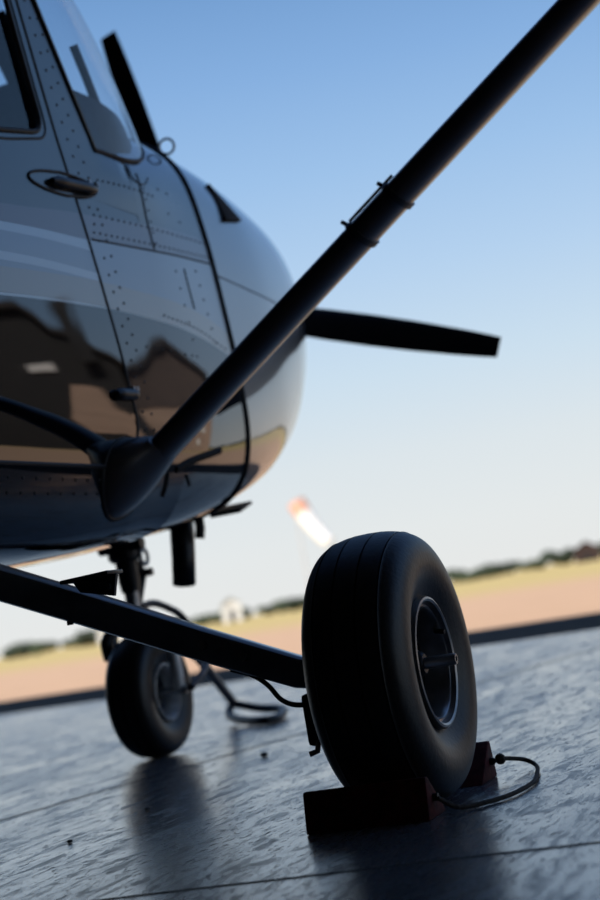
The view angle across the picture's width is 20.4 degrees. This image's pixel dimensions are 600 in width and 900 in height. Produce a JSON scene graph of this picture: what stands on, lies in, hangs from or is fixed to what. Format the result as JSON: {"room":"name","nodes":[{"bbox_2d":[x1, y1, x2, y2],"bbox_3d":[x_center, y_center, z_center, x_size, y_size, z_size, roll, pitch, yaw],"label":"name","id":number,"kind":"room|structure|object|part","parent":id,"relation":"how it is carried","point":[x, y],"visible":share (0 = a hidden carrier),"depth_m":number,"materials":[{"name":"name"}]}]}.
{"room":"small airfield apron","nodes":[
{"label":"small airfield apron","id":0,"kind":"room"},
{"bbox_2d":[0,613,599,899],"bbox_3d":[-16.124,4.407,12.243,84.000,0.300,18.001,-13,-6,34],"label":"floor","id":1,"kind":"structure","parent":0,"point":[239,817],"depth_m":3.07,"materials":[{"name":"paint"}]},
{"bbox_2d":[142,599,287,724],"bbox_3d":[-0.277,0.667,5.199,0.288,0.441,1.036,-11,-6,15],"label":"bar","id":2,"kind":"object","parent":1,"relation":"on","point":[280,711],"visible":0.51,"depth_m":5.33,"materials":[{"name":"paint"}]},
{"bbox_3d":[-0.386,0.522,4.897,0.022,0.176,0.327,-12,-6,20],"label":"hook arm","id":3,"kind":"part","parent":2,"relation":"part of","materials":[{"name":"black plastic"}]},
{"bbox_3d":[-0.294,0.623,4.829,0.078,0.128,0.313,-9,-5,-4],"label":"yoke arm","id":4,"kind":"part","parent":2,"relation":"part of","materials":[{"name":"paint"}]},
{"bbox_3d":[-0.130,0.856,5.495,0.191,0.075,0.488,-8,-6,-17],"label":"handle","id":5,"kind":"part","parent":2,"relation":"part of","materials":[{"name":"black plastic"}]},
{"bbox_2d":[260,752,267,756],"bbox_3d":[-0.086,0.749,4.100,0.019,0.012,0.021,-6,-6,-31],"label":"pebble","id":6,"kind":"object","parent":1,"relation":"on","point":[263,754],"visible":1,"depth_m":4.09,"materials":[{"name":"black stone"}]},
{"bbox_2d":[0,648,597,820],"bbox_3d":[-0.135,0.794,4.432,1.192,0.001,5.404,-12,-6,20],"label":"joint","id":7,"kind":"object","parent":1,"relation":"on","point":[596,648],"depth_m":4.21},
{"bbox_2d":[0,0,599,798],"bbox_3d":[-1.643,-0.549,2.118,11.000,2.686,7.930,-12,-6,20],"label":"airplane","id":8,"kind":"object","parent":1,"relation":"on","point":[153,334],"visible":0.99,"depth_m":3.57,"materials":[{"name":"paint"}]},
{"bbox_3d":[-0.743,-0.874,3.286,0.030,0.492,0.858,-12,-6,20],"label":"window trim","id":9,"kind":"part","parent":8,"relation":"part of","materials":[{"name":"black rubber"}]},
{"bbox_3d":[-0.659,-0.559,3.287,0.059,1.198,1.049,-12,-6,20],"label":"cabin door","id":10,"kind":"part","parent":8,"relation":"part of","materials":[{"name":"paint"}]},
{"bbox_3d":[-0.511,-1.003,5.702,0.234,0.928,0.073,-12,-6,20],"label":"propeller blade","id":11,"kind":"part","parent":8,"relation":"part of","materials":[{"name":"black metal"}]},
{"bbox_3d":[-0.338,0.280,2.920,0.842,0.398,0.060,-12,-6,20],"label":"landing gear leg","id":12,"kind":"part","parent":8,"relation":"part of","materials":[{"name":"paint"}]},
{"bbox_2d":[206,183,240,221],"bbox_3d":[-0.213,-0.691,4.728,0.061,0.128,0.163,-12,-6,20],"label":"vent","id":13,"kind":"object","parent":8,"relation":"attached to","point":[225,212],"depth_m":4.69,"materials":[{"name":"black metal"}]},
{"bbox_3d":[0.147,-0.523,3.462,0.112,0.077,0.007,-12,-6,21],"label":"clamp rod","id":14,"kind":"part","parent":8,"relation":"part of","materials":[{"name":"metal"}]},
{"bbox_3d":[0.198,-0.396,5.415,0.898,0.379,0.073,-12,-6,20],"label":"propeller blade","id":15,"kind":"part","parent":8,"relation":"part of","materials":[{"name":"black metal"}]},
{"bbox_3d":[0.233,0.302,2.775,0.020,0.011,0.008,-13,-6,33],"label":"valve stem","id":16,"kind":"part","parent":8,"relation":"part of","materials":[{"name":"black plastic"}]},
{"bbox_2d":[97,841,599,899],"bbox_3d":[-0.260,0.612,2.271,8.000,0.001,0.274,-12,-6,20],"label":"joint","id":17,"kind":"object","parent":1,"relation":"on","point":[597,841],"depth_m":2.16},
{"bbox_2d":[303,777,445,834],"bbox_3d":[0.117,0.544,2.576,0.210,0.064,0.091,-12,-6,20],"label":"chock","id":18,"kind":"object","parent":1,"relation":"on","point":[412,800],"visible":1,"depth_m":2.54,"materials":[{"name":"red paint"}]},
{"bbox_2d":[460,741,496,787],"bbox_3d":[0.218,0.558,2.907,0.243,0.064,0.104,-12,-6,20],"label":"chock","id":19,"kind":"object","parent":1,"relation":"on","point":[482,770],"visible":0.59,"depth_m":2.86,"materials":[{"name":"red paint"}]},
{"bbox_2d":[437,753,539,809],"bbox_3d":[0.329,0.533,2.720,0.107,0.040,0.456,-12,-6,20],"label":"rope","id":20,"kind":"object","parent":1,"relation":"on","point":[500,759],"visible":1,"depth_m":2.62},
{"label":"outside","id":21,"kind":"structure","parent":0,"visible":0},
{"bbox_2d":[0,560,599,701],"bbox_3d":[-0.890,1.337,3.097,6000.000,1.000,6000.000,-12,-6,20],"label":"ground","id":22,"kind":"structure","parent":21,"point":[555,591],"depth_m":26.43,"materials":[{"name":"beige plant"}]},
{"bbox_2d":[2,642,30,657],"bbox_3d":[-37.262,26.615,220.648,3.790,1.894,3.848,-5,-7,-40],"label":"tree","id":23,"kind":"object","parent":22,"relation":"on","point":[5,650],"visible":0.22,"depth_m":220.30,"materials":[{"name":"green plant"}]},
{"bbox_2d":[5,644,30,658],"bbox_3d":[-34.274,24.768,205.420,4.167,1.695,3.664,-10,-5,8],"label":"tree","id":24,"kind":"object","parent":22,"relation":"on","point":[11,651],"visible":0.81,"depth_m":204.19,"materials":[{"name":"green plant"}]},
{"bbox_2d":[10,641,34,655],"bbox_3d":[-38.159,27.628,231.229,4.219,2.173,4.155,-9,-5,-9],"label":"tree","id":25,"kind":"object","parent":22,"relation":"on","point":[31,642],"visible":0.15,"depth_m":230.03,"materials":[{"name":"green plant"}]},
{"bbox_2d":[29,641,58,654],"bbox_3d":[-30.509,23.560,199.114,3.721,1.646,3.146,-10,-5,-2],"label":"tree","id":26,"kind":"object","parent":22,"relation":"on","point":[37,648],"visible":1,"depth_m":198.00,"materials":[{"name":"green plant"}]},
{"bbox_2d":[60,638,79,647],"bbox_3d":[-37.008,31.300,269.862,3.963,1.729,3.484,-8,-6,-16],"label":"tree","id":27,"kind":"object","parent":22,"relation":"on","point":[63,643],"visible":0.28,"depth_m":268.21,"materials":[{"name":"green plant"}]},
{"bbox_2d":[67,638,89,647],"bbox_3d":[-30.539,26.562,230.337,3.392,1.544,4.012,-5,-7,-40],"label":"tree","id":28,"kind":"object","parent":22,"relation":"on","point":[72,643],"visible":0.3,"depth_m":229.30,"materials":[{"name":"green plant"}]},
{"bbox_2d":[74,629,96,646],"bbox_3d":[-26.358,23.532,209.036,3.857,2.156,4.387,-9,-5,-6],"label":"tree","id":29,"kind":"object","parent":22,"relation":"on","point":[82,638],"visible":0.79,"depth_m":208.27,"materials":[{"name":"green plant"}]},
{"bbox_2d":[93,632,97,640],"bbox_3d":[-22.994,22.094,197.526,4.299,1.713,3.780,-5,-7,-41],"label":"tree","id":30,"kind":"object","parent":22,"relation":"on","point":[95,637],"visible":0.06,"depth_m":197.45,"materials":[{"name":"green plant"}]},
{"bbox_2d":[95,630,122,644],"bbox_3d":[-21.434,20.494,187.705,3.196,2.470,3.000,-9,-5,-7],"label":"shed","id":31,"kind":"object","parent":22,"relation":"on","point":[99,633],"visible":0.18,"depth_m":186.33,"materials":[{"name":"metal"}]},
{"bbox_2d":[192,613,213,625],"bbox_3d":[-14.252,24.944,243.938,4.033,1.797,3.972,-10,-5,9],"label":"tree","id":32,"kind":"object","parent":22,"relation":"on","point":[202,620],"visible":0.7,"depth_m":243.07,"materials":[{"name":"green plant"}]},
{"bbox_2d":[207,611,223,622],"bbox_3d":[-9.584,20.841,208.184,4.268,1.671,3.608,-12,-6,26],"label":"tree","id":33,"kind":"object","parent":22,"relation":"on","point":[215,617],"visible":0.41,"depth_m":207.05,"materials":[{"name":"green plant"}]},
{"bbox_2d":[220,598,242,623],"bbox_3d":[-7.771,18.137,189.005,2.528,2.770,2.700,-9,-5,-3],"label":"shed","id":34,"kind":"object","parent":22,"relation":"on","point":[231,608],"visible":0.93,"depth_m":187.88,"materials":[{"name":"metal"}]},
{"bbox_3d":[-7.615,18.677,187.830,0.660,1.440,0.060,-9,-5,-3],"label":"door","id":35,"kind":"part","parent":34,"relation":"part of","materials":[{"name":"metal"}]},
{"bbox_2d":[220,608,251,619],"bbox_3d":[-7.368,19.527,197.128,3.624,1.454,3.064,-6,-7,-35],"label":"tree","id":36,"kind":"object","parent":22,"relation":"on","point":[246,612],"visible":0.4,"depth_m":196.70,"materials":[{"name":"green plant"}]},
{"bbox_2d":[256,605,269,614],"bbox_3d":[-5.155,25.788,268.763,3.799,1.697,3.742,-13,-6,31],"label":"tree","id":37,"kind":"object","parent":22,"relation":"on","point":[258,609],"visible":0.38,"depth_m":267.85,"materials":[{"name":"green plant"}]},
{"bbox_2d":[262,604,277,614],"bbox_3d":[-4.008,23.673,247.319,3.306,1.487,3.761,-11,-6,16],"label":"tree","id":38,"kind":"object","parent":22,"relation":"on","point":[271,609],"visible":0.8,"depth_m":246.78,"materials":[{"name":"green plant"}]},
{"bbox_2d":[275,599,300,611],"bbox_3d":[-1.201,19.347,208.064,3.667,1.782,4.337,-10,-5,2],"label":"tree","id":39,"kind":"object","parent":22,"relation":"on","point":[279,601],"visible":0.16,"depth_m":206.90,"materials":[{"name":"green plant"}]},
{"bbox_2d":[278,596,303,610],"bbox_3d":[-0.624,18.613,201.058,3.748,1.723,3.295,-10,-5,5],"label":"tree","id":40,"kind":"object","parent":22,"relation":"on","point":[291,603],"visible":0.79,"depth_m":200.09,"materials":[{"name":"green plant"}]},
{"bbox_2d":[288,497,333,581],"bbox_3d":[1.364,8.616,141.125,3.532,9.535,1.598,-12,-6,20],"label":"windsock","id":41,"kind":"object","parent":22,"relation":"on","point":[300,508],"visible":0.99,"depth_m":140.92,"materials":[{"name":"fabric"}]},
{"bbox_2d":[449,571,463,582],"bbox_3d":[23.244,18.827,246.023,3.470,1.656,3.418,-9,-5,-2],"label":"tree","id":42,"kind":"object","parent":22,"relation":"on","point":[454,577],"visible":0.62,"depth_m":244.92,"materials":[{"name":"green plant"}]},
{"bbox_2d":[447,569,467,583],"bbox_3d":[24.735,20.663,272.242,4.866,2.432,4.279,-12,-6,21],"label":"tree","id":43,"kind":"object","parent":22,"relation":"on","point":[451,571],"visible":0.24,"depth_m":271.90,"materials":[{"name":"green plant"}]},
{"bbox_3d":[24.727,20.620,272.246,4.866,2.344,4.279,-12,-6,21],"label":"crown","id":44,"kind":"part","parent":43,"relation":"part of","materials":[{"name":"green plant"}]},
{"bbox_2d":[458,571,487,581],"bbox_3d":[20.554,15.036,198.730,3.408,1.229,2.881,-8,-6,-21],"label":"tree","id":45,"kind":"object","parent":22,"relation":"on","point":[466,576],"visible":1,"depth_m":197.76,"materials":[{"name":"green plant"}]},
{"bbox_2d":[470,567,496,579],"bbox_3d":[22.948,15.343,208.077,3.496,1.567,2.956,-11,-5,12],"label":"tree","id":46,"kind":"object","parent":22,"relation":"on","point":[491,571],"visible":0.6,"depth_m":207.15,"materials":[{"name":"green plant"}]},
{"bbox_2d":[476,563,504,577],"bbox_3d":[25.249,16.077,221.996,4.347,1.940,3.822,-9,-5,-2],"label":"tree","id":47,"kind":"object","parent":22,"relation":"on","point":[500,568],"visible":0.5,"depth_m":221.70,"materials":[{"name":"green plant"}]},
{"bbox_2d":[504,561,521,573],"bbox_3d":[31.312,17.378,246.383,4.484,1.876,3.942,-5,-7,-40],"label":"tree","id":48,"kind":"object","parent":22,"relation":"on","point":[511,566],"visible":0.86,"depth_m":244.74,"materials":[{"name":"green plant"}]},
{"bbox_2d":[517,559,546,570],"bbox_3d":[27.536,13.739,198.317,3.673,1.369,3.105,-13,-6,28],"label":"tree","id":49,"kind":"object","parent":22,"relation":"on","point":[537,564],"visible":1,"depth_m":197.35,"materials":[{"name":"green plant"}]},
{"bbox_2d":[539,548,574,564],"bbox_3d":[31.689,13.150,204.122,4.697,2.214,4.765,-12,-6,20],"label":"tree","id":50,"kind":"object","parent":22,"relation":"on","point":[566,556],"visible":0.94,"depth_m":202.85,"materials":[{"name":"green plant"}]},
{"bbox_2d":[572,541,599,562],"bbox_3d":[33.841,11.939,196.780,3.422,2.470,3.100,-11,-5,9],"label":"barn","id":51,"kind":"object","parent":22,"relation":"on","point":[586,551],"visible":0.91,"depth_m":195.46,"materials":[{"name":"tile"}]},
{"bbox_3d":[33.733,12.537,195.417,0.900,1.080,0.060,-11,-5,9],"label":"door","id":52,"kind":"part","parent":51,"relation":"part of","materials":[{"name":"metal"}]}
]}

